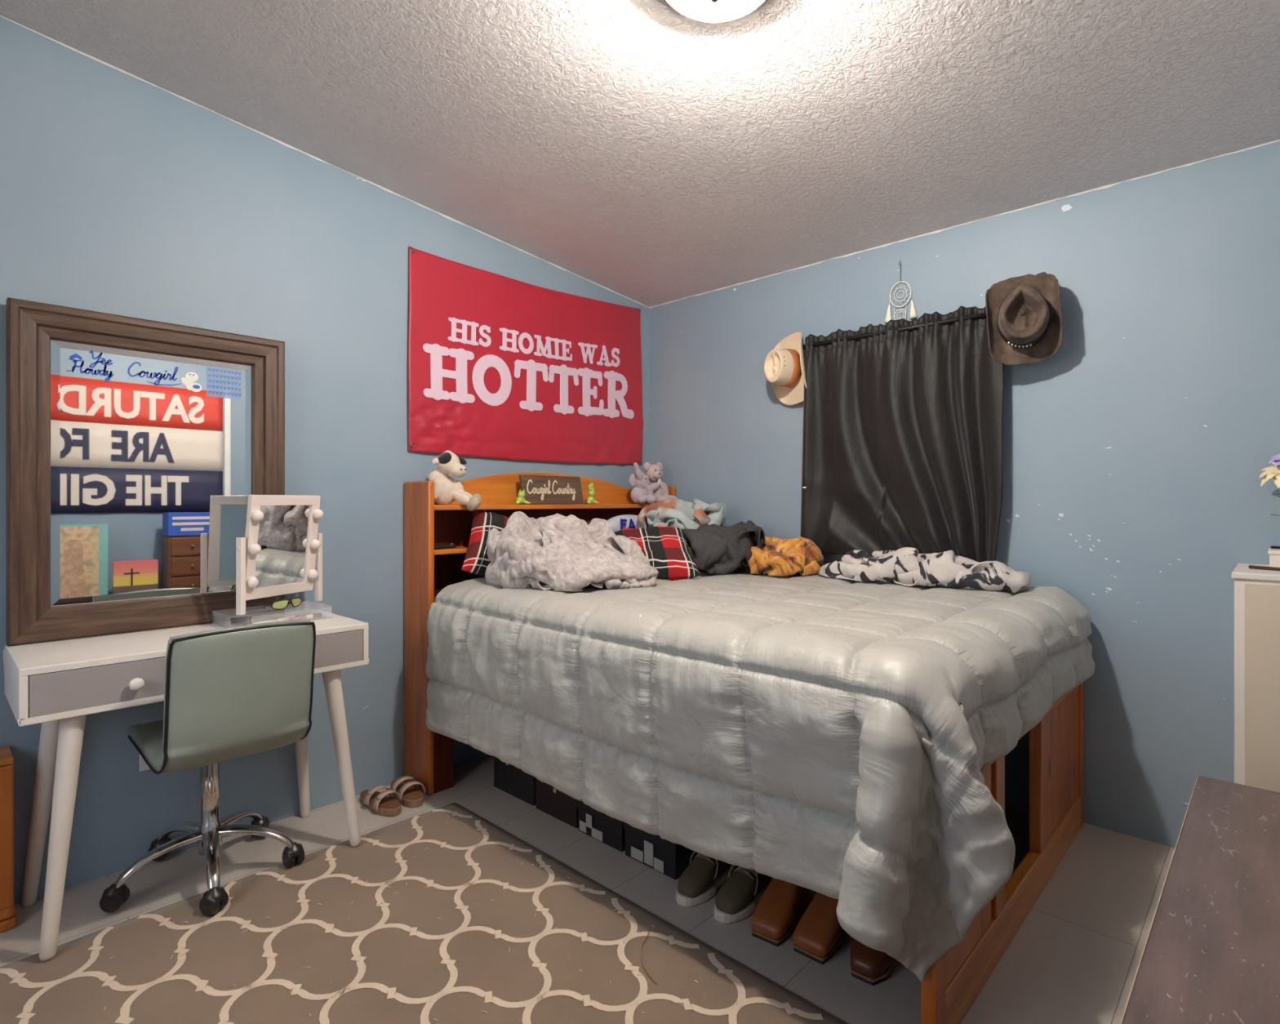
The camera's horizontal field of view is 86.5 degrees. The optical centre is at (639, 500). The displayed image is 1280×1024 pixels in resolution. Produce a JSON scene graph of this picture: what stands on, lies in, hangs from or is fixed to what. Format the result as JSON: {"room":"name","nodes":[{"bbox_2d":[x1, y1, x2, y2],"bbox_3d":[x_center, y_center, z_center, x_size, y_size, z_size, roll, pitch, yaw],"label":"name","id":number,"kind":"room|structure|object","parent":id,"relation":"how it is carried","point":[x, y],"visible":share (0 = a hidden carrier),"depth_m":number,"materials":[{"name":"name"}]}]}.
{"room":"bedroom","nodes":[
{"label":"bedroom","id":0,"kind":"room"},
{"bbox_2d":[0,16,648,904],"bbox_3d":[-1.338,-0.183,2.649,0.100,2.767,4.150,0,0,43],"label":"wall","id":1,"kind":"structure","parent":0,"point":[121,193],"depth_m":2.48,"materials":[{"name":"blue paint"}]},
{"bbox_2d":[139,754,150,771],"bbox_3d":[-1.625,0.834,2.266,0.009,0.116,0.070,0,0,43],"label":"wall outlet","id":2,"kind":"object","parent":1,"relation":"attached to","point":[143,766],"visible":0.09,"depth_m":2.25,"materials":[{"name":"white paint"}]},
{"bbox_2d":[408,245,643,464],"bbox_3d":[-0.489,-0.664,3.453,0.026,0.927,1.471,0,0,43],"label":"banner","id":3,"kind":"object","parent":1,"relation":"attached to","point":[500,366],"visible":1,"depth_m":3.33,"materials":[{"name":"red fabric"}]},
{"bbox_2d":[0,15,1279,308],"bbox_3d":[-0.121,-1.340,1.498,3.250,0.394,3.950,0,0,43],"label":"trim","id":4,"kind":"structure","parent":1,"relation":"attached to","point":[36,32],"depth_m":2.63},
{"bbox_2d":[0,754,1174,1023],"bbox_3d":[-0.121,1.230,1.498,3.450,0.060,4.150,0,0,43],"label":"floor","id":5,"kind":"structure","parent":0,"point":[1074,957],"depth_m":2.00,"materials":[{"name":"grey tile"}]},
{"bbox_2d":[0,745,17,932],"bbox_3d":[-1.948,0.960,1.813,0.154,0.480,0.418,0,0,43],"label":"nightstand","id":6,"kind":"object","parent":5,"relation":"on","point":[8,917],"visible":1,"depth_m":1.90,"materials":[{"name":"orange wood"}]},
{"bbox_2d":[3,609,369,960],"bbox_3d":[-1.391,0.811,2.162,0.465,0.782,0.900,0,0,43],"label":"vanity desk","id":7,"kind":"object","parent":5,"relation":"on","point":[55,684],"visible":0.7,"depth_m":1.89,"materials":[{"name":"white paint"}]},
{"bbox_2d":[6,297,284,645],"bbox_3d":[-1.583,-0.085,2.250,0.056,1.006,0.750,0,0,43],"label":"framed mirror","id":8,"kind":"object","parent":7,"relation":"on","point":[127,495],"visible":0.91,"depth_m":2.19,"materials":[{"name":"brown wood"}]},
{"bbox_2d":[66,350,113,382],"bbox_3d":[-1.718,-0.424,2.127,0.001,0.094,0.116,0,0,43],"label":"sticker","id":9,"kind":"object","parent":8,"relation":"attached to","point":[73,357],"visible":1,"depth_m":2.13,"materials":[{"name":"blue paper"}]},
{"bbox_2d":[50,338,252,606],"bbox_3d":[-1.593,-0.085,2.260,0.002,0.814,0.558,0,0,43],"label":"mirror glass","id":10,"kind":"object","parent":8,"relation":"on","point":[151,485],"depth_m":2.23,"materials":[{"name":"silver mirror"}]},
{"bbox_2d":[127,361,180,385],"bbox_3d":[-1.603,-0.417,2.249,0.001,0.072,0.147,0,0,43],"label":"sticker","id":11,"kind":"object","parent":8,"relation":"attached to","point":[155,375],"visible":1,"depth_m":2.25,"materials":[{"name":"blue plastic"}]},
{"bbox_2d":[181,372,201,391],"bbox_3d":[-1.531,-0.407,2.324,0.001,0.067,0.060,0,0,43],"label":"sticker","id":12,"kind":"object","parent":8,"relation":"attached to","point":[191,377],"visible":1,"depth_m":2.33,"materials":[{"name":"white plastic"}]},
{"bbox_2d":[206,365,241,399],"bbox_3d":[-1.464,-0.415,2.395,0.001,0.105,0.108,0,0,43],"label":"sticker","id":13,"kind":"object","parent":8,"relation":"attached to","point":[221,382],"visible":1,"depth_m":2.39,"materials":[{"name":"blue paper"}]},
{"bbox_3d":[-1.285,0.397,2.388,0.196,0.044,0.327,0,0,43],"label":"acrylic organizer","id":14,"kind":"object","parent":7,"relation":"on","visible":0},
{"bbox_2d":[248,615,284,622],"bbox_3d":[-1.298,0.412,2.371,0.011,0.011,0.122,0,0,34],"label":"pencil","id":15,"kind":"object","parent":14,"relation":"in","point":[280,616],"visible":0.81,"depth_m":2.37,"materials":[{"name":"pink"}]},
{"bbox_2d":[252,617,288,624],"bbox_3d":[-1.260,0.411,2.324,0.012,0.013,0.116,0,0,38],"label":"makeup brush","id":16,"kind":"object","parent":14,"relation":"in","point":[286,619],"visible":0.92,"depth_m":2.33,"materials":[{"name":"white plastic"}]},
{"bbox_2d":[235,494,323,614],"bbox_3d":[-1.249,0.176,2.394,0.078,0.396,0.348,0,0,19],"label":"makeup mirror","id":17,"kind":"object","parent":14,"relation":"on","point":[280,552],"visible":1,"depth_m":2.38,"materials":[{"name":"white plastic"}]},
{"bbox_2d":[253,504,311,588],"bbox_3d":[-1.262,0.155,2.398,0.039,0.293,0.232,0,0,19],"label":"mirror glass","id":18,"kind":"object","parent":17,"relation":"attached to","point":[283,534],"depth_m":2.40,"materials":[{"name":"silver metal"}]},
{"bbox_2d":[263,596,302,609],"bbox_3d":[-1.247,0.356,2.380,0.071,0.036,0.132,0,0,19],"label":"sunglasses","id":19,"kind":"object","parent":14,"relation":"on","point":[282,604],"visible":1,"depth_m":2.35,"materials":[{"name":"yellow plastic"}]},
{"bbox_2d":[284,614,294,619],"bbox_3d":[-1.235,0.410,2.401,0.034,0.012,0.034,0,0,43],"label":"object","id":20,"kind":"object","parent":14,"relation":"in","point":[290,616],"visible":0.65,"depth_m":2.39,"materials":[{"name":"pink"}]},
{"bbox_2d":[291,613,313,620],"bbox_3d":[-1.186,0.410,2.394,0.016,0.017,0.072,0,0,37],"label":"lip gloss","id":21,"kind":"object","parent":14,"relation":"in","point":[311,615],"visible":0.98,"depth_m":2.39,"materials":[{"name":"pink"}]},
{"bbox_2d":[294,612,322,617],"bbox_3d":[-1.183,0.410,2.429,0.089,0.017,0.016,0,0,-36],"label":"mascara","id":22,"kind":"object","parent":14,"relation":"in","point":[319,614],"visible":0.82,"depth_m":2.44,"materials":[{"name":"grey"}]},
{"bbox_2d":[360,784,401,816],"bbox_3d":[-1.022,1.162,2.671,0.245,0.076,0.103,0,0,39],"label":"sandal","id":23,"kind":"object","parent":5,"relation":"on","point":[378,802],"visible":1,"depth_m":2.63,"materials":[{"name":"beige leather"}]},
{"bbox_2d":[391,775,426,807],"bbox_3d":[-0.948,1.162,2.758,0.103,0.076,0.245,0,0,-43],"label":"sandal","id":24,"kind":"object","parent":5,"relation":"on","point":[411,797],"visible":0.92,"depth_m":2.72,"materials":[{"name":"beige leather"}]},
{"bbox_2d":[0,802,847,1023],"bbox_3d":[-0.562,1.195,1.141,2.400,0.010,2.023,0,0,43],"label":"area rug","id":25,"kind":"object","parent":5,"relation":"on","point":[393,960],"visible":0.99,"depth_m":1.78,"materials":[{"name":"brown carpet"}]},
{"bbox_2d":[98,620,315,916],"bbox_3d":[-1.348,0.772,2.116,0.664,0.838,0.528,0,0,43],"label":"desk chair","id":26,"kind":"object","parent":25,"relation":"on","point":[233,692],"visible":1,"depth_m":1.96,"materials":[{"name":"leather"}]},
{"bbox_2d":[102,882,127,901],"bbox_3d":[-1.536,1.137,1.990,0.061,0.035,0.061,0,0,43],"label":"caster wheel","id":27,"kind":"object","parent":26,"relation":"attached to","point":[117,891],"depth_m":1.98,"materials":[{"name":"black plastic"}]},
{"bbox_2d":[150,835,171,849],"bbox_3d":[-1.599,1.137,2.271,0.061,0.035,0.061,0,0,43],"label":"caster wheel","id":28,"kind":"object","parent":26,"relation":"attached to","point":[160,840],"depth_m":2.25,"materials":[{"name":"black plastic"}]},
{"bbox_2d":[201,886,226,905],"bbox_3d":[-1.235,1.137,1.972,0.061,0.035,0.061,0,0,43],"label":"caster wheel","id":29,"kind":"object","parent":26,"relation":"attached to","point":[214,895],"depth_m":1.96,"materials":[{"name":"black plastic"}]},
{"bbox_2d":[250,814,269,826],"bbox_3d":[-1.351,1.137,2.418,0.061,0.035,0.061,0,0,43],"label":"caster wheel","id":30,"kind":"object","parent":26,"relation":"attached to","point":[261,820],"depth_m":2.40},
{"bbox_2d":[283,841,302,857],"bbox_3d":[-1.135,1.137,2.228,0.061,0.035,0.061,0,0,43],"label":"caster wheel","id":31,"kind":"object","parent":26,"relation":"attached to","point":[293,849],"depth_m":2.21,"materials":[{"name":"black plastic"}]},
{"bbox_2d":[104,808,697,1021],"bbox_3d":[-0.570,1.189,1.714,1.502,0.004,1.144,0,0,43],"label":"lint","id":32,"kind":"object","parent":25,"relation":"on","point":[447,809],"visible":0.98,"depth_m":1.89},
{"bbox_2d":[640,928,657,983],"bbox_3d":[0.018,1.188,1.783,0.030,0.006,0.217,0,0,-4],"label":"string","id":33,"kind":"object","parent":25,"relation":"on","point":[648,928],"visible":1,"depth_m":1.76,"materials":[{"name":"beige fabric"}]},
{"bbox_2d":[493,755,535,805],"bbox_3d":[-0.373,1.099,2.920,0.278,0.203,0.431,0,0,43],"label":"storage box","id":34,"kind":"object","parent":5,"relation":"on","point":[508,778],"visible":0.19,"depth_m":2.76,"materials":[{"name":"black fabric"}]},
{"bbox_2d":[535,777,577,827],"bbox_3d":[-0.175,1.113,2.729,0.248,0.173,0.436,0,0,43],"label":"storage box","id":35,"kind":"object","parent":5,"relation":"on","point":[549,800],"visible":0.14,"depth_m":2.57,"materials":[{"name":"black"}]},
{"bbox_2d":[576,800,625,851],"bbox_3d":[0.003,1.141,2.557,0.233,0.118,0.441,0,0,43],"label":"storage box","id":36,"kind":"object","parent":5,"relation":"on","point":[609,830],"visible":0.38,"depth_m":2.39,"materials":[{"name":"black"}]},
{"bbox_2d":[623,822,698,879],"bbox_3d":[0.179,1.139,2.387,0.233,0.123,0.446,0,0,43],"label":"storage box","id":37,"kind":"object","parent":5,"relation":"on","point":[670,859],"visible":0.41,"depth_m":2.20,"materials":[{"name":"black fabric"}]},
{"bbox_2d":[675,851,733,906],"bbox_3d":[0.209,1.144,2.123,0.104,0.112,0.283,0,0,37],"label":"shoe","id":38,"kind":"object","parent":5,"relation":"on","point":[700,881],"visible":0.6,"depth_m":2.06,"materials":[{"name":"fabric"}]},
{"bbox_2d":[713,864,773,923],"bbox_3d":[0.319,1.144,2.039,0.104,0.112,0.283,0,0,40],"label":"shoe","id":39,"kind":"object","parent":5,"relation":"on","point":[738,898],"visible":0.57,"depth_m":1.98,"materials":[{"name":"fabric"}]},
{"bbox_2d":[404,472,1084,1023],"bbox_3d":[0.321,0.528,2.723,2.201,1.344,1.556,0,0,43],"label":"frame","id":40,"kind":"object","parent":5,"relation":"on","point":[952,984],"visible":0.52,"depth_m":2.52,"materials":[{"name":"orange wood"}]},
{"bbox_2d":[434,543,456,548],"bbox_3d":[-0.838,0.192,2.905,0.035,0.019,0.100,0,0,43],"label":"remote control","id":41,"kind":"object","parent":40,"relation":"on","point":[449,545],"visible":0.85,"depth_m":2.89,"materials":[{"name":"grey plastic"}]},
{"bbox_2d":[434,545,468,555],"bbox_3d":[-0.823,0.212,2.950,0.175,0.020,0.260,0,0,43],"label":"shelf","id":42,"kind":"object","parent":40,"relation":"attached to","point":[460,549],"depth_m":2.87,"materials":[{"name":"orange wood"}]},
{"bbox_2d":[427,449,481,511],"bbox_3d":[-0.792,-0.087,2.907,0.222,0.258,0.129,0,0,-11],"label":"cow","id":43,"kind":"object","parent":40,"relation":"on","point":[447,489],"visible":0.91,"depth_m":2.87},
{"bbox_2d":[515,489,530,503],"bbox_3d":[-0.554,-0.020,3.178,0.045,0.066,0.079,0,0,43],"label":"frog figurine","id":44,"kind":"object","parent":40,"relation":"on","point":[520,499],"visible":1,"depth_m":3.17,"materials":[{"name":"plastic"}]},
{"bbox_2d":[434,503,650,510],"bbox_3d":[-0.395,0.027,3.400,0.178,0.022,1.501,0,0,43],"label":"shelf","id":45,"kind":"object","parent":40,"relation":"attached to","point":[451,506],"depth_m":3.29,"materials":[{"name":"orange wood"}]},
{"bbox_2d":[519,474,583,503],"bbox_3d":[-0.434,-0.056,3.380,0.047,0.140,0.378,0,0,43],"label":"wooden sign","id":46,"kind":"object","parent":40,"relation":"on","point":[539,489],"visible":1,"depth_m":3.36,"materials":[{"name":"brown wood"}]},
{"bbox_2d":[584,520,591,524],"bbox_3d":[-0.257,0.151,3.574,0.124,0.100,0.124,0,0,43],"label":"clay pot","id":47,"kind":"object","parent":40,"relation":"on","point":[588,522],"visible":0.14,"depth_m":3.53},
{"bbox_2d":[586,483,599,503],"bbox_3d":[-0.250,-0.040,3.507,0.045,0.106,0.079,0,0,43],"label":"frog figurine","id":48,"kind":"object","parent":40,"relation":"on","point":[590,499],"visible":1,"depth_m":3.50,"materials":[{"name":"plastic"}]},
{"bbox_2d":[629,462,656,503],"bbox_3d":[0.007,-0.097,3.726,0.134,0.223,0.133,0,0,-37],"label":"elephant","id":49,"kind":"object","parent":40,"relation":"on","point":[642,493],"visible":1,"depth_m":3.71},
{"bbox_2d":[643,462,677,502],"bbox_3d":[0.113,-0.101,3.803,0.174,0.238,0.178,0,0,14],"label":"plush bear","id":50,"kind":"object","parent":40,"relation":"on","point":[654,472],"visible":0.75,"depth_m":3.78},
{"bbox_2d":[426,564,1094,982],"bbox_3d":[0.385,0.672,2.511,2.136,0.707,1.732,0,0,43],"label":"comforter","id":51,"kind":"object","parent":40,"relation":"on","point":[831,737],"visible":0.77,"depth_m":1.74,"materials":[{"name":"grey fabric"}]},
{"bbox_2d":[484,511,658,591],"bbox_3d":[-0.291,0.193,2.787,0.700,0.296,0.598,0,0,43],"label":"throw blanket","id":52,"kind":"object","parent":51,"relation":"on","point":[557,552],"visible":1,"depth_m":2.61,"materials":[{"name":"grey fabric"}]},
{"bbox_2d":[606,514,639,531],"bbox_3d":[-0.055,0.134,3.544,0.325,0.133,0.114,0,0,-40],"label":"printed pillow","id":53,"kind":"object","parent":51,"relation":"on","point":[618,522],"visible":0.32,"depth_m":3.48,"materials":[{"name":"grey fabric"}]},
{"bbox_2d":[613,525,701,580],"bbox_3d":[0.020,0.243,3.051,0.450,0.253,0.319,0,0,-7],"label":"pillow","id":54,"kind":"object","parent":51,"relation":"on","point":[667,550],"visible":0.46,"depth_m":2.98,"materials":[{"name":"red fabric"}]},
{"bbox_2d":[681,520,764,574],"bbox_3d":[0.391,0.213,3.263,0.467,0.239,0.414,0,0,-29],"label":"shirt","id":55,"kind":"object","parent":51,"relation":"on","point":[715,548],"visible":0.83,"depth_m":3.09,"materials":[{"name":"black fabric"}]},
{"bbox_2d":[635,497,726,528],"bbox_3d":[0.217,0.112,3.512,0.458,0.255,0.476,0,0,24],"label":"shirt","id":56,"kind":"object","parent":55,"relation":"on","point":[675,513],"visible":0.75,"depth_m":3.36,"materials":[{"name":"teal fabric"}]},
{"bbox_2d":[739,536,823,576],"bbox_3d":[0.667,0.250,3.198,0.404,0.168,0.373,0,0,43],"label":"shirt","id":57,"kind":"object","parent":51,"relation":"on","point":[780,557],"visible":0.92,"depth_m":3.06,"materials":[{"name":"orange fabric"}]},
{"bbox_2d":[817,546,1031,592],"bbox_3d":[1.130,0.260,2.804,0.871,0.154,0.342,0,0,43],"label":"blanket","id":58,"kind":"object","parent":51,"relation":"on","point":[904,566],"visible":1,"depth_m":2.65,"materials":[{"name":"white fabric"}]},
{"bbox_3d":[0.401,0.529,2.679,1.943,0.258,1.473,0,0,43],"label":"mattress","id":59,"kind":"object","parent":40,"relation":"on","visible":0},
{"bbox_2d":[461,509,509,577],"bbox_3d":[-0.573,0.215,2.992,0.435,0.372,0.254,0,0,-20],"label":"pillow","id":60,"kind":"object","parent":59,"relation":"on","point":[477,561],"visible":0.23,"depth_m":2.89,"materials":[{"name":"red fabric"}]},
{"bbox_2d":[751,877,813,946],"bbox_3d":[0.420,1.060,1.960,0.130,0.280,0.279,0,0,37],"label":"boot","id":61,"kind":"object","parent":5,"relation":"on","point":[780,908],"visible":0.58,"depth_m":1.89,"materials":[{"name":"brown leather"}]},
{"bbox_2d":[792,892,847,964],"bbox_3d":[0.529,1.060,1.887,0.130,0.280,0.279,0,0,41],"label":"boot","id":62,"kind":"object","parent":5,"relation":"on","point":[819,934],"visible":0.41,"depth_m":1.81,"materials":[{"name":"brown leather"}]},
{"bbox_2d":[849,937,896,985],"bbox_3d":[0.640,1.060,1.803,0.130,0.280,0.279,0,0,39],"label":"boot","id":63,"kind":"object","parent":5,"relation":"on","point":[873,966],"visible":0.29,"depth_m":1.70,"materials":[{"name":"leather"}]},
{"bbox_2d":[1120,775,1279,1023],"bbox_3d":[1.032,0.939,0.855,0.671,0.482,1.818,0,0,43],"label":"table top","id":64,"kind":"object","parent":5,"relation":"on","point":[1211,953],"visible":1,"depth_m":1.13,"materials":[{"name":"brown wood"}]},
{"bbox_2d":[1231,563,1279,792],"bbox_3d":[2.032,0.702,1.887,0.576,0.996,0.424,0,0,43],"label":"dresser","id":65,"kind":"object","parent":5,"relation":"on","point":[1256,591],"visible":0.72,"depth_m":1.91,"materials":[{"name":"white paint"}]},
{"bbox_2d":[1248,564,1279,570],"bbox_3d":[1.874,0.199,1.952,0.015,0.011,0.224,0,0,-16],"label":"pencil","id":66,"kind":"object","parent":65,"relation":"on","point":[1252,566],"visible":1,"depth_m":2.02,"materials":[{"name":"brown wood"}]},
{"bbox_2d":[1267,547,1279,567],"bbox_3d":[2.052,0.175,2.004,0.294,0.055,0.176,0,0,43],"label":"box","id":67,"kind":"object","parent":65,"relation":"on","point":[1274,553],"visible":0.89,"depth_m":2.03,"materials":[{"name":"paint"}]},
{"bbox_2d":[1257,453,1279,515],"bbox_3d":[2.008,-0.008,2.067,0.198,0.310,0.161,0,0,43],"label":"flowers","id":68,"kind":"object","parent":67,"relation":"on","point":[1273,471],"visible":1,"depth_m":2.12,"materials":[{"name":"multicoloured plant"}]},
{"bbox_2d":[1270,546,1279,548],"bbox_3d":[1.999,0.142,2.007,0.018,0.009,0.225,0,0,-23],"label":"pen","id":69,"kind":"object","parent":67,"relation":"on","point":[1271,547],"visible":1,"depth_m":2.10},
{"bbox_2d":[0,0,1279,306],"bbox_3d":[-0.121,-1.385,1.498,3.450,0.484,4.150,0,0,43],"label":"ceiling","id":70,"kind":"structure","parent":0,"point":[650,153],"depth_m":2.17,"materials":[{"name":"white paint"}]},
{"bbox_2d":[662,0,768,21],"bbox_3d":[0.185,-1.262,1.640,0.340,0.129,0.340,0,0,43],"label":"ceiling light","id":71,"kind":"object","parent":70,"relation":"attached to","point":[704,10],"visible":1,"depth_m":1.77,"materials":[{"name":"white glass"}]},
{"bbox_2d":[648,141,1279,848],"bbox_3d":[1.270,0.013,2.970,3.250,2.373,0.100,0,0,43],"label":"wall","id":72,"kind":"structure","parent":0,"point":[1153,424],"depth_m":2.46,"materials":[{"name":"blue paint"}]},
{"bbox_2d":[764,332,806,404],"bbox_3d":[0.695,-0.650,3.309,0.152,0.354,0.230,0,0,-33],"label":"cowboy hat","id":73,"kind":"object","parent":72,"relation":"hanging from","point":[784,365],"visible":1,"depth_m":3.29,"materials":[{"name":"beige wicker"}]},
{"bbox_2d":[884,260,916,322],"bbox_3d":[1.149,-0.924,3.002,0.145,0.279,0.019,0,0,43],"label":"catcher","id":74,"kind":"object","parent":72,"relation":"hanging from","point":[913,313],"visible":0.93,"depth_m":3.00,"materials":[{"name":"white fabric"}]},
{"bbox_2d":[800,305,1003,562],"bbox_3d":[1.109,-0.274,2.967,0.916,1.041,0.125,0,0,43],"label":"curtain","id":75,"kind":"object","parent":72,"relation":"hanging from","point":[903,429],"visible":0.98,"depth_m":2.92,"materials":[{"name":"black fabric"}]},
{"bbox_2d":[733,204,1180,622],"bbox_3d":[1.178,-0.351,2.987,1.877,1.567,0.001,0,0,43],"label":"paint","id":76,"kind":"object","parent":72,"relation":"attached to","point":[1065,207],"depth_m":2.57,"materials":[{"name":"white paint"}]},
{"bbox_2d":[985,271,1063,364],"bbox_3d":[1.415,-0.686,2.512,0.252,0.338,0.139,0,0,29],"label":"cowboy hat","id":77,"kind":"object","parent":72,"relation":"attached to","point":[1024,313],"visible":1,"depth_m":2.52,"materials":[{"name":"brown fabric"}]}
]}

